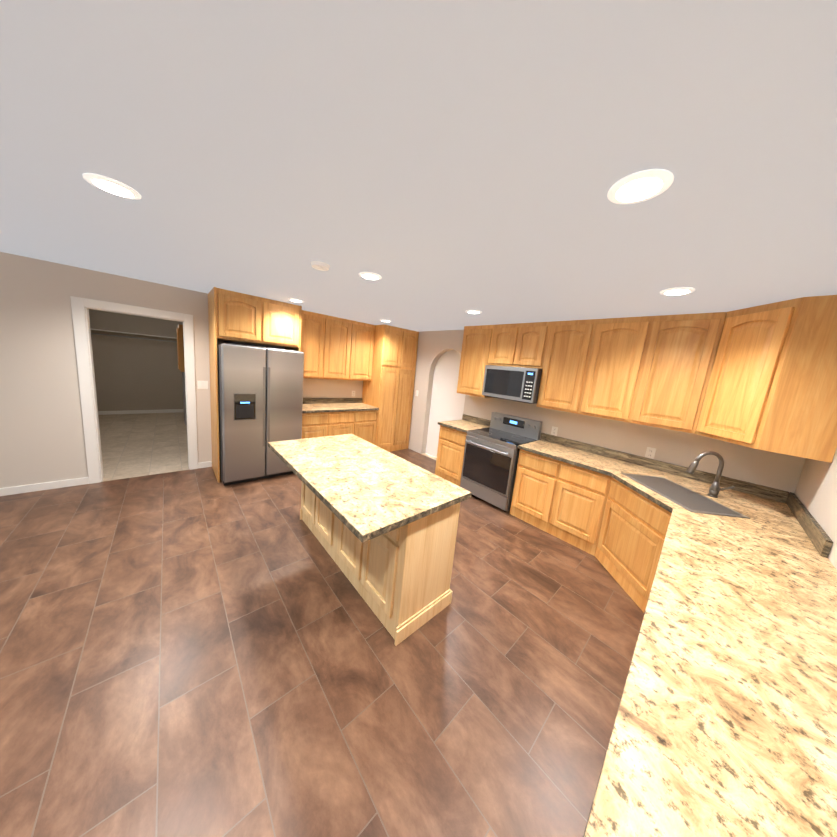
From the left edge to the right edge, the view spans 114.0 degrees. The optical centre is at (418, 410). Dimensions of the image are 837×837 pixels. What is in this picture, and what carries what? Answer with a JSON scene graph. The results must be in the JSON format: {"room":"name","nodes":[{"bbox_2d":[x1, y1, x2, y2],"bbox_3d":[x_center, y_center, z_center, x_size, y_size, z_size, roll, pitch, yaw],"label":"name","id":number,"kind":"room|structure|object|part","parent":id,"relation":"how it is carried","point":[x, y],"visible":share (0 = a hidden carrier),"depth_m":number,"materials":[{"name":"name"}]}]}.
{"room":"kitchen","nodes":[
{"label":"kitchen","id":0,"kind":"room"},
{"bbox_2d":[89,309,182,410],"bbox_3d":[-6.564,-1.138,6.476,2.030,2.440,0.120,-3,12,-42],"label":"wall","id":1,"kind":"structure","parent":0,"point":[136,374],"depth_m":6.35,"materials":[{"name":"beige paint"}]},
{"bbox_2d":[90,328,176,342],"bbox_3d":[-6.338,-1.688,6.214,1.750,0.113,0.335,-3,12,-42],"label":"shelf","id":2,"kind":"object","parent":1,"relation":"attached to","point":[133,337],"visible":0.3,"depth_m":6.03,"materials":[{"name":"white"}]},
{"bbox_2d":[98,409,182,414],"bbox_3d":[-6.640,0.032,6.606,1.750,0.085,0.013,-3,12,-42],"label":"baseboard","id":3,"kind":"structure","parent":1,"relation":"attached to","point":[165,410],"depth_m":6.53,"materials":[{"name":"white"}]},
{"bbox_2d":[0,252,362,487],"bbox_3d":[-2.557,-0.401,4.275,5.720,2.440,0.120,-3,12,-42],"label":"wall","id":4,"kind":"structure","parent":0,"point":[42,439],"depth_m":2.93,"materials":[{"name":"beige paint"}]},
{"bbox_2d":[0,477,88,495],"bbox_3d":[-4.325,0.851,2.856,1.109,0.085,0.013,-3,12,-42],"label":"baseboard","id":5,"kind":"structure","parent":4,"relation":"attached to","point":[40,486],"depth_m":3.00,"materials":[{"name":"white"}]},
{"bbox_2d":[70,296,197,483],"bbox_3d":[-3.485,-0.203,3.454,1.010,2.130,0.141,-3,12,-42],"label":"door frame","id":6,"kind":"structure","parent":4,"relation":"attached to","point":[80,307],"depth_m":3.19,"materials":[{"name":"white wood"}]},
{"bbox_2d":[197,380,207,388],"bbox_3d":[-3.002,-0.356,3.785,0.115,0.115,0.007,-3,12,-42],"label":"light switch","id":7,"kind":"object","parent":4,"relation":"attached to","point":[202,384],"visible":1,"depth_m":3.78,"materials":[{"name":"white plastic"}]},
{"bbox_2d":[208,287,267,344],"bbox_3d":[-2.418,-1.226,3.658,0.553,0.582,0.658,-3,12,-42],"label":"upper cabinet","id":8,"kind":"object","parent":4,"relation":"attached to","point":[232,316],"depth_m":3.41,"materials":[{"name":"brown wood"}]},
{"bbox_3d":[-2.231,-1.156,3.406,0.445,0.497,0.020,-3,12,-42],"label":"overfridge door","id":9,"kind":"part","parent":8,"relation":"part of","materials":[{"name":"brown wood"}]},
{"bbox_3d":[-1.880,-1.173,3.727,0.445,0.497,0.020,-3,12,-42],"label":"overfridge door","id":10,"kind":"part","parent":8,"relation":"part of","materials":[{"name":"brown wood"}]},
{"bbox_2d":[268,299,299,346],"bbox_3d":[-2.118,-1.241,3.932,0.552,0.582,0.658,-3,12,-42],"label":"upper cabinet","id":11,"kind":"object","parent":4,"relation":"attached to","point":[283,318],"depth_m":3.74,"materials":[{"name":"brown wood"}]},
{"bbox_2d":[285,307,331,378],"bbox_3d":[-1.825,-1.063,4.479,0.561,1.047,0.323,-3,12,-42],"label":"upper cabinet","id":12,"kind":"object","parent":4,"relation":"attached to","point":[315,328],"depth_m":4.40,"materials":[{"name":"brown wood"}]},
{"bbox_3d":[-1.749,-1.023,4.349,0.451,0.962,0.020,-3,12,-42],"label":"door","id":13,"kind":"part","parent":12,"relation":"part of","materials":[{"name":"brown wood"}]},
{"bbox_3d":[-1.394,-1.040,4.674,0.451,0.962,0.020,-3,12,-42],"label":"door","id":14,"kind":"part","parent":12,"relation":"part of","materials":[{"name":"brown wood"}]},
{"bbox_2d":[285,397,362,404],"bbox_3d":[-1.684,-0.179,5.037,1.458,0.100,0.023,-3,12,-42],"label":"backsplash","id":15,"kind":"structure","parent":4,"relation":"attached to","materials":[{"name":"stone"}]},
{"bbox_2d":[328,316,355,379],"bbox_3d":[-1.494,-1.079,4.781,0.628,1.047,0.323,-3,12,-42],"label":"upper cabinet","id":16,"kind":"object","parent":4,"relation":"attached to","point":[342,341],"depth_m":4.73,"materials":[{"name":"brown wood"}]},
{"bbox_3d":[-1.039,-1.057,4.998,0.451,0.962,0.020,-3,12,-42],"label":"door","id":17,"kind":"part","parent":16,"relation":"part of","materials":[{"name":"brown wood"}]},
{"bbox_2d":[352,321,375,382],"bbox_3d":[-1.163,-1.096,5.084,0.561,1.047,0.323,-3,12,-42],"label":"upper cabinet","id":18,"kind":"object","parent":4,"relation":"attached to","point":[365,333],"depth_m":5.03,"materials":[{"name":"brown wood"}]},
{"bbox_2d":[0,412,643,836],"bbox_3d":[-1.755,0.896,4.564,7.200,0.050,10.000,-3,12,-42],"label":"floor","id":19,"kind":"structure","parent":0,"point":[200,652],"depth_m":1.52,"materials":[{"name":"brown tile"}]},
{"bbox_2d":[217,343,303,485],"bbox_3d":[-2.289,0.011,3.893,0.940,1.800,0.858,-3,12,-42],"label":"refrigerator","id":20,"kind":"object","parent":19,"relation":"on","point":[260,397],"visible":0.81,"depth_m":3.51,"materials":[{"name":"grey metal"}]},
{"bbox_3d":[-2.205,0.056,3.454,0.465,1.715,0.080,-3,12,-42],"label":"door","id":21,"kind":"part","parent":20,"relation":"part of","materials":[{"name":"silver metal"}]},
{"bbox_3d":[-1.858,0.039,3.771,0.465,1.715,0.080,-3,12,-42],"label":"door","id":22,"kind":"part","parent":20,"relation":"part of","materials":[{"name":"silver metal"}]},
{"bbox_2d":[302,411,335,438],"bbox_3d":[-1.869,0.408,4.606,0.561,0.875,0.608,-3,12,-42],"label":"base cabinet","id":23,"kind":"object","parent":19,"relation":"on","point":[320,424],"depth_m":4.38,"materials":[{"name":"brown wood"}]},
{"bbox_3d":[-1.702,0.511,4.379,0.451,0.515,0.020,-3,12,-42],"label":"door","id":24,"kind":"part","parent":23,"relation":"part of","materials":[{"name":"brown wood"}]},
{"bbox_3d":[-1.667,0.150,4.322,0.451,0.160,0.020,-3,12,-42],"label":"drawer","id":25,"kind":"part","parent":23,"relation":"part of","materials":[{"name":"brown wood"}]},
{"bbox_3d":[-1.347,0.494,4.704,0.451,0.515,0.020,-3,12,-42],"label":"door","id":26,"kind":"part","parent":23,"relation":"part of","materials":[{"name":"brown wood"}]},
{"bbox_3d":[-1.312,0.133,4.646,0.451,0.160,0.020,-3,12,-42],"label":"drawer","id":27,"kind":"part","parent":23,"relation":"part of","materials":[{"name":"brown wood"}]},
{"bbox_2d":[302,403,379,414],"bbox_3d":[-1.487,-0.056,4.828,1.458,0.039,0.633,-3,12,-42],"label":"countertop","id":28,"kind":"structure","parent":23,"relation":"on","point":[308,408],"depth_m":4.76,"materials":[{"name":"beige stone"}]},
{"bbox_2d":[332,411,359,436],"bbox_3d":[-1.539,0.392,4.908,0.628,0.875,0.608,-3,12,-42],"label":"base cabinet","id":29,"kind":"object","parent":19,"relation":"on","point":[344,422],"depth_m":4.72,"materials":[{"name":"brown wood"}]},
{"bbox_3d":[-0.992,0.477,5.029,0.451,0.515,0.020,-3,12,-42],"label":"door","id":30,"kind":"part","parent":29,"relation":"part of","materials":[{"name":"brown wood"}]},
{"bbox_3d":[-0.957,0.116,4.971,0.451,0.160,0.020,-3,12,-42],"label":"drawer","id":31,"kind":"part","parent":29,"relation":"part of","materials":[{"name":"brown wood"}]},
{"bbox_2d":[360,411,375,444],"bbox_3d":[-1.208,0.376,5.211,0.561,0.875,0.608,-3,12,-42],"label":"base cabinet","id":32,"kind":"object","parent":19,"relation":"on","point":[367,418],"depth_m":5.03,"materials":[{"name":"brown wood"}]},
{"bbox_2d":[300,482,460,645],"bbox_3d":[-0.476,0.889,2.428,0.528,0.875,1.706,-3,12,-42],"label":"kitchen island","id":33,"kind":"object","parent":19,"relation":"on","point":[404,575],"depth_m":1.85,"materials":[{"name":"brown wood"}]},
{"bbox_3d":[-1.103,0.831,2.735,0.020,0.505,0.348,-3,12,-42],"label":"door","id":34,"kind":"part","parent":33,"relation":"part of","materials":[{"name":"brown wood"}]},
{"bbox_3d":[-0.851,0.898,2.463,0.020,0.505,0.348,-3,12,-42],"label":"door","id":35,"kind":"part","parent":33,"relation":"part of","materials":[{"name":"brown wood"}]},
{"bbox_3d":[-0.534,0.983,2.121,0.020,0.505,0.360,-3,12,-42],"label":"door","id":36,"kind":"part","parent":33,"relation":"part of","materials":[{"name":"brown wood"}]},
{"bbox_2d":[268,434,471,545],"bbox_3d":[-0.517,0.453,2.210,0.865,0.043,1.694,-3,12,-42],"label":"island countertop","id":37,"kind":"structure","parent":33,"relation":"on","point":[373,491],"depth_m":1.89,"materials":[{"name":"beige stone"}]},
{"bbox_3d":[-0.512,1.258,2.487,0.528,0.125,1.706,-3,12,-42],"label":"moulding","id":38,"kind":"part","parent":33,"relation":"part of","materials":[{"name":"brown wood"}]},
{"bbox_3d":[-0.274,1.053,1.839,0.020,0.505,0.360,-3,12,-42],"label":"door","id":39,"kind":"part","parent":33,"relation":"part of","materials":[{"name":"brown wood"}]},
{"bbox_2d":[360,324,407,451],"bbox_3d":[-0.740,-0.407,5.443,0.497,2.432,0.618,-3,12,-42],"label":"tall cabinet","id":40,"kind":"object","parent":19,"relation":"on","point":[379,361],"depth_m":5.19,"materials":[{"name":"brown wood"}]},
{"bbox_2d":[396,330,418,450],"bbox_3d":[-0.481,-0.420,5.680,0.497,2.432,0.618,-3,12,-42],"label":"tall cabinet","id":41,"kind":"object","parent":19,"relation":"on","point":[410,348],"depth_m":5.50,"materials":[{"name":"brown wood"}]},
{"bbox_2d":[436,427,489,466],"bbox_3d":[0.701,0.693,4.378,0.608,0.875,0.560,-3,12,-42],"label":"base cabinet","id":42,"kind":"object","parent":19,"relation":"on","point":[451,444],"depth_m":4.16,"materials":[{"name":"brown wood"}]},
{"bbox_3d":[0.480,0.752,4.188,0.020,0.515,0.516,-3,12,-42],"label":"door","id":43,"kind":"part","parent":42,"relation":"part of","materials":[{"name":"brown wood"}]},
{"bbox_3d":[0.515,0.391,4.130,0.020,0.160,0.516,-3,12,-42],"label":"drawer","id":44,"kind":"part","parent":42,"relation":"part of","materials":[{"name":"brown wood"}]},
{"bbox_2d":[439,419,486,430],"bbox_3d":[0.728,0.241,4.306,0.633,0.039,0.578,-3,12,-42],"label":"countertop","id":45,"kind":"structure","parent":42,"relation":"on","point":[464,424],"depth_m":4.23,"materials":[{"name":"beige stone"}]},
{"bbox_2d":[460,412,541,511],"bbox_3d":[1.118,0.673,3.827,0.716,1.165,0.755,-3,12,-42],"label":"range","id":46,"kind":"object","parent":19,"relation":"on","point":[490,462],"visible":0.92,"depth_m":3.67,"materials":[{"name":"silver metal"}]},
{"bbox_2d":[435,439,836,836],"bbox_3d":[0.589,0.703,1.312,4.910,0.039,2.156,-3,12,-42],"label":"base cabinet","id":47,"kind":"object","parent":19,"relation":"on","point":[725,724],"depth_m":0.91,"materials":[{"name":"beige stone"}]},
{"bbox_3d":[1.358,0.988,3.240,0.020,0.515,0.443,-3,12,-42],"label":"door","id":48,"kind":"part","parent":47,"relation":"part of","materials":[{"name":"brown wood"}]},
{"bbox_3d":[1.393,0.627,3.182,0.020,0.160,0.443,-3,12,-42],"label":"drawer","id":49,"kind":"part","parent":47,"relation":"part of","materials":[{"name":"brown wood"}]},
{"bbox_3d":[1.674,1.073,2.898,0.020,0.515,0.443,-3,12,-42],"label":"door","id":50,"kind":"part","parent":47,"relation":"part of","materials":[{"name":"brown wood"}]},
{"bbox_3d":[1.709,0.712,2.841,0.020,0.160,0.443,-3,12,-42],"label":"drawer","id":51,"kind":"part","parent":47,"relation":"part of","materials":[{"name":"brown wood"}]},
{"bbox_3d":[1.816,1.171,2.367,0.020,0.515,0.675,6,9,2],"label":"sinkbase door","id":52,"kind":"part","parent":47,"relation":"part of","materials":[{"name":"brown wood"}]},
{"bbox_3d":[1.851,0.810,2.309,0.020,0.160,0.675,6,9,2],"label":"sinkbase drawer","id":53,"kind":"part","parent":47,"relation":"part of","materials":[{"name":"brown wood"}]},
{"bbox_2d":[685,451,734,498],"bbox_3d":[2.338,0.522,2.176,0.285,0.379,0.159,6,9,2],"label":"faucet","id":54,"kind":"object","parent":47,"relation":"on","point":[714,489],"depth_m":2.21,"materials":[{"name":"grey metal"}]},
{"bbox_2d":[0,0,836,331],"bbox_3d":[-0.005,-1.145,2.540,7.200,0.050,5.770,-3,12,-42],"label":"ceiling","id":55,"kind":"structure","parent":0,"point":[440,164],"depth_m":0.90,"materials":[{"name":"grey paint"}]},
{"bbox_2d":[83,173,140,199],"bbox_3d":[-1.446,-1.055,1.290,0.184,0.010,0.184,-3,12,-42],"label":"recessed light","id":56,"kind":"object","parent":55,"relation":"in","point":[112,186],"visible":1,"depth_m":1.27,"materials":[{"name":"white"}]},
{"bbox_2d":[289,298,303,301],"bbox_3d":[-1.589,-1.425,3.532,0.184,0.010,0.184,-3,12,-42],"label":"recessed light","id":57,"kind":"object","parent":55,"relation":"in","point":[295,300],"visible":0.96,"depth_m":3.49,"materials":[{"name":"white"}]},
{"bbox_2d":[311,261,329,270],"bbox_3d":[-0.753,-1.103,2.086,0.138,0.034,0.138,-3,12,-42],"label":"smoke detector","id":58,"kind":"object","parent":55,"relation":"attached to","point":[320,265],"visible":1,"depth_m":2.05,"materials":[{"name":"white plastic"}]},
{"bbox_2d":[359,272,380,279],"bbox_3d":[-0.399,-1.106,2.247,0.184,0.010,0.184,-3,12,-42],"label":"recessed light","id":59,"kind":"object","parent":55,"relation":"in","point":[369,275],"visible":1,"depth_m":2.22,"materials":[{"name":"white"}]},
{"bbox_2d":[466,310,480,313],"bbox_3d":[0.648,-1.157,3.204,0.184,0.010,0.184,-3,12,-42],"label":"recessed light","id":60,"kind":"object","parent":55,"relation":"in","point":[473,311],"visible":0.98,"depth_m":3.17,"materials":[{"name":"white"}]},
{"bbox_2d":[608,169,673,203],"bbox_3d":[0.784,-0.789,0.970,0.184,0.010,0.184,-3,12,-42],"label":"recessed light","id":61,"kind":"object","parent":55,"relation":"in","point":[640,186],"visible":1,"depth_m":0.95,"materials":[{"name":"white"}]},
{"bbox_2d":[660,287,694,294],"bbox_3d":[1.832,-0.840,1.927,0.184,0.010,0.184,-3,12,-42],"label":"recessed light","id":62,"kind":"object","parent":55,"relation":"in","point":[678,291],"visible":1,"depth_m":1.90,"materials":[{"name":"white"}]},
{"bbox_2d":[408,330,805,492],"bbox_3d":[1.347,-0.009,4.178,0.120,2.440,5.380,-3,12,-42],"label":"wall","id":63,"kind":"structure","parent":0,"point":[779,471],"depth_m":3.13,"materials":[{"name":"beige paint"}]},
{"bbox_2d":[426,350,465,457],"bbox_3d":[0.697,-0.198,4.971,0.003,2.440,3.100,-3,12,-42],"label":"archway","id":64,"kind":"object","parent":63,"relation":"in","point":[447,401],"visible":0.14,"depth_m":5.18,"materials":[{"name":"white paint"}]},
{"bbox_2d":[457,325,494,397],"bbox_3d":[0.953,-0.757,4.237,0.323,1.047,0.540,-3,12,-42],"label":"upper cabinet","id":65,"kind":"object","parent":63,"relation":"attached to","point":[476,345],"depth_m":4.12,"materials":[{"name":"brown wood"}]},
{"bbox_3d":[0.840,-0.739,4.137,0.020,0.962,0.496,-3,12,-42],"label":"door","id":66,"kind":"part","parent":65,"relation":"part of","materials":[{"name":"brown wood"}]},
{"bbox_2d":[487,323,526,367],"bbox_3d":[1.311,-0.903,3.838,0.323,0.567,0.463,-3,12,-42],"label":"upper cabinet","id":67,"kind":"object","parent":63,"relation":"attached to","point":[507,339],"depth_m":3.72,"materials":[{"name":"brown wood"}]},
{"bbox_3d":[1.176,-0.891,3.761,0.020,0.482,0.353,-3,12,-42],"label":"door","id":68,"kind":"part","parent":67,"relation":"part of","materials":[{"name":"brown wood"}]},
{"bbox_2d":[482,365,541,403],"bbox_3d":[1.337,-0.368,3.771,0.412,0.445,0.755,-3,12,-42],"label":"microwave","id":69,"kind":"object","parent":67,"relation":"attached to","point":[518,384],"visible":0.96,"depth_m":3.58,"materials":[{"name":"grey metal"}]},
{"bbox_2d":[519,322,550,370],"bbox_3d":[1.523,-0.846,3.609,0.323,0.567,0.463,-3,12,-42],"label":"upper cabinet","id":70,"kind":"object","parent":63,"relation":"attached to","point":[534,334],"depth_m":3.44,"materials":[{"name":"brown wood"}]},
{"bbox_3d":[1.432,-0.822,3.485,0.020,0.482,0.353,-3,12,-42],"label":"door","id":71,"kind":"part","parent":70,"relation":"part of","materials":[{"name":"brown wood"}]},
{"bbox_2d":[551,426,557,435],"bbox_3d":[1.800,0.274,3.601,0.008,0.115,0.075,-3,12,-42],"label":"electrical outlet","id":72,"kind":"object","parent":63,"relation":"attached to","point":[554,430],"visible":1,"depth_m":3.60,"materials":[{"name":"white plastic"}]},
{"bbox_2d":[536,319,594,413],"bbox_3d":[1.818,-0.525,3.303,0.323,1.047,0.490,-3,12,-42],"label":"upper cabinet","id":73,"kind":"object","parent":63,"relation":"attached to","point":[564,371],"depth_m":3.18,"materials":[{"name":"brown wood"}]},
{"bbox_3d":[1.706,-0.507,3.202,0.020,0.962,0.446,-3,12,-42],"label":"door","id":74,"kind":"part","parent":73,"relation":"part of","materials":[{"name":"brown wood"}]},
{"bbox_2d":[579,317,638,419],"bbox_3d":[2.165,-0.432,2.928,0.323,1.047,0.548,-3,12,-42],"label":"upper cabinet","id":75,"kind":"object","parent":63,"relation":"attached to","point":[614,339],"depth_m":2.87,"materials":[{"name":"brown wood"}]},
{"bbox_2d":[462,413,833,557],"bbox_3d":[1.516,0.437,3.103,1.108,0.100,3.438,-3,12,-42],"label":"backsplash","id":76,"kind":"structure","parent":63,"relation":"attached to","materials":[{"name":"stone"}]},
{"bbox_2d":[645,447,655,458],"bbox_3d":[2.462,0.451,2.887,0.008,0.115,0.075,-3,12,-42],"label":"electrical outlet","id":77,"kind":"object","parent":63,"relation":"attached to","point":[650,452],"visible":1,"depth_m":2.88,"materials":[{"name":"white plastic"}]},
{"bbox_2d":[615,312,722,432],"bbox_3d":[2.435,-0.353,2.597,0.378,1.047,0.611,-3,12,-42],"label":"upper cabinet","id":78,"kind":"object","parent":63,"relation":"attached to","point":[667,369],"depth_m":2.53,"materials":[{"name":"brown wood"}]},
{"bbox_3d":[2.031,-0.420,2.852,0.020,0.962,0.438,-3,12,-42],"label":"door","id":79,"kind":"part","parent":78,"relation":"part of","materials":[{"name":"brown wood"}]},
{"bbox_3d":[2.344,-0.336,2.514,0.020,0.962,0.438,-3,12,-42],"label":"door","id":80,"kind":"part","parent":78,"relation":"part of","materials":[{"name":"brown wood"}]},
{"bbox_2d":[691,295,836,462],"bbox_3d":[2.715,-0.248,2.103,0.638,1.047,0.637,-3,12,-42],"label":"upper cabinet","id":81,"kind":"object","parent":63,"relation":"attached to","point":[770,385],"depth_m":1.89,"materials":[{"name":"brown wood"}]},
{"bbox_3d":[2.491,-0.258,2.112,0.020,0.962,0.414,6,9,2],"label":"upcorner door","id":82,"kind":"part","parent":81,"relation":"part of","materials":[{"name":"brown wood"}]},
{"bbox_2d":[794,448,836,557],"bbox_3d":[2.776,0.504,1.819,1.230,2.440,0.120,-3,12,-42],"label":"wall","id":83,"kind":"structure","parent":0,"point":[815,493],"depth_m":1.77,"materials":[{"name":"beige paint"}]},
{"bbox_2d":[828,536,836,568],"bbox_3d":[0.699,0.615,-0.142,4.490,2.440,0.120,-3,12,-44],"label":"wall","id":84,"kind":"structure","parent":0,"point":[832,558],"depth_m":1.46,"materials":[{"name":"beige paint"}]},
{"bbox_3d":[-4.389,-0.778,5.532,0.120,2.440,4.280,-3,12,-42],"label":"wall","id":85,"kind":"structure","parent":0,"visible":0},
{"bbox_2d":[176,324,184,371],"bbox_3d":[-4.136,-1.107,4.909,0.318,0.790,0.600,-3,12,-42],"label":"upper cabinet","id":86,"kind":"object","parent":85,"relation":"attached to","point":[180,347],"visible":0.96,"depth_m":4.62,"materials":[{"name":"brown wood"}]},
{"bbox_3d":[-4.247,-1.090,4.811,0.020,0.705,0.556,-3,12,-42],"label":"hall door","id":87,"kind":"part","parent":86,"relation":"part of","materials":[{"name":"brown wood"}]},
{"bbox_2d":[182,372,186,424],"bbox_3d":[-4.186,-0.239,5.048,0.268,0.930,0.545,-3,12,-42],"label":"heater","id":88,"kind":"object","parent":85,"relation":"attached to","point":[184,396],"visible":0.15,"depth_m":4.82,"materials":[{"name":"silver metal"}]}
]}

